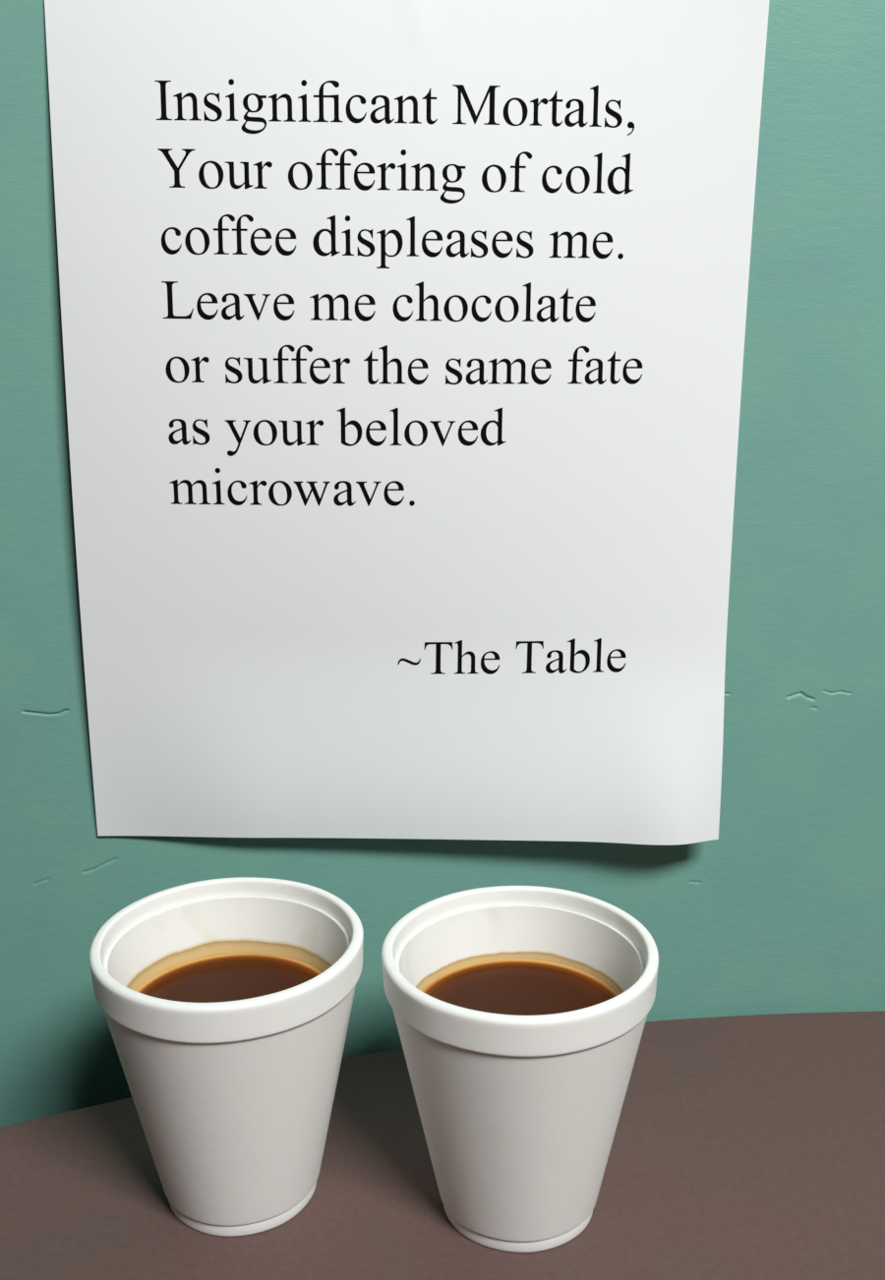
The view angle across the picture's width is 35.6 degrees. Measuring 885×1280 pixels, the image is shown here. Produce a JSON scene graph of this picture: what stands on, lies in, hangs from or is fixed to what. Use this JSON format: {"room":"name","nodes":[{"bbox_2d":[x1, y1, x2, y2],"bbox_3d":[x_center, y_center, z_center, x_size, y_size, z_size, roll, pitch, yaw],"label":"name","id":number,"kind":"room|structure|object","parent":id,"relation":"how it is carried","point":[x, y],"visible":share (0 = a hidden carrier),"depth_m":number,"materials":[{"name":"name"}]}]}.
{"room":"common room","nodes":[
{"label":"common room","id":0,"kind":"room"},
{"bbox_2d":[0,0,884,1127],"bbox_3d":[-0.028,-0.310,0.428,3.000,2.400,0.100,-1,16,-3],"label":"wall","id":1,"kind":"structure","parent":0,"point":[784,911],"depth_m":0.47,"materials":[{"name":"teal paint"}]},
{"bbox_2d":[44,0,769,845],"bbox_3d":[-0.011,-0.065,0.439,0.222,0.282,0.016,-1,16,-3],"label":"paper notice","id":2,"kind":"object","parent":1,"relation":"attached to","point":[403,340],"visible":1,"depth_m":0.44,"materials":[{"name":"white paper"}]},
{"bbox_3d":[0.042,1.186,-0.334,3.000,0.050,2.200,-1,16,-3],"label":"floor","id":3,"kind":"structure","parent":0,"visible":0},
{"bbox_2d":[0,1011,884,1279],"bbox_3d":[0.172,0.713,-0.134,1.563,0.745,1.563,-1,16,-3],"label":"round table","id":4,"kind":"object","parent":3,"relation":"on","point":[743,1147],"visible":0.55,"depth_m":0.42,"materials":[{"name":"brown laminate"}]},
{"bbox_2d":[89,876,363,1236],"bbox_3d":[-0.061,0.126,0.408,0.078,0.085,0.078,-6,17,-19],"label":"foam cup","id":5,"kind":"object","parent":4,"relation":"on","point":[233,1100],"visible":1,"depth_m":0.39,"materials":[{"name":"white plastic"}]},
{"bbox_2d":[136,953,321,1002],"bbox_3d":[-0.061,0.135,0.411,0.062,0.059,0.062,-6,17,-19],"label":"coffee","id":6,"kind":"object","parent":5,"relation":"in","point":[232,976],"visible":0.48,"depth_m":0.42,"materials":[{"name":"brown liquid"}]},
{"bbox_2d":[381,885,658,1252],"bbox_3d":[0.022,0.127,0.400,0.078,0.085,0.078,-11,19,-32],"label":"foam cup","id":7,"kind":"object","parent":4,"relation":"on","point":[519,1115],"visible":1,"depth_m":0.38,"materials":[{"name":"white plastic"}]},
{"bbox_2d":[421,959,617,1015],"bbox_3d":[0.022,0.136,0.403,0.062,0.060,0.062,-11,19,-32],"label":"coffee","id":8,"kind":"object","parent":7,"relation":"in","point":[514,987],"visible":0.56,"depth_m":0.41,"materials":[{"name":"brown liquid"}]}
]}

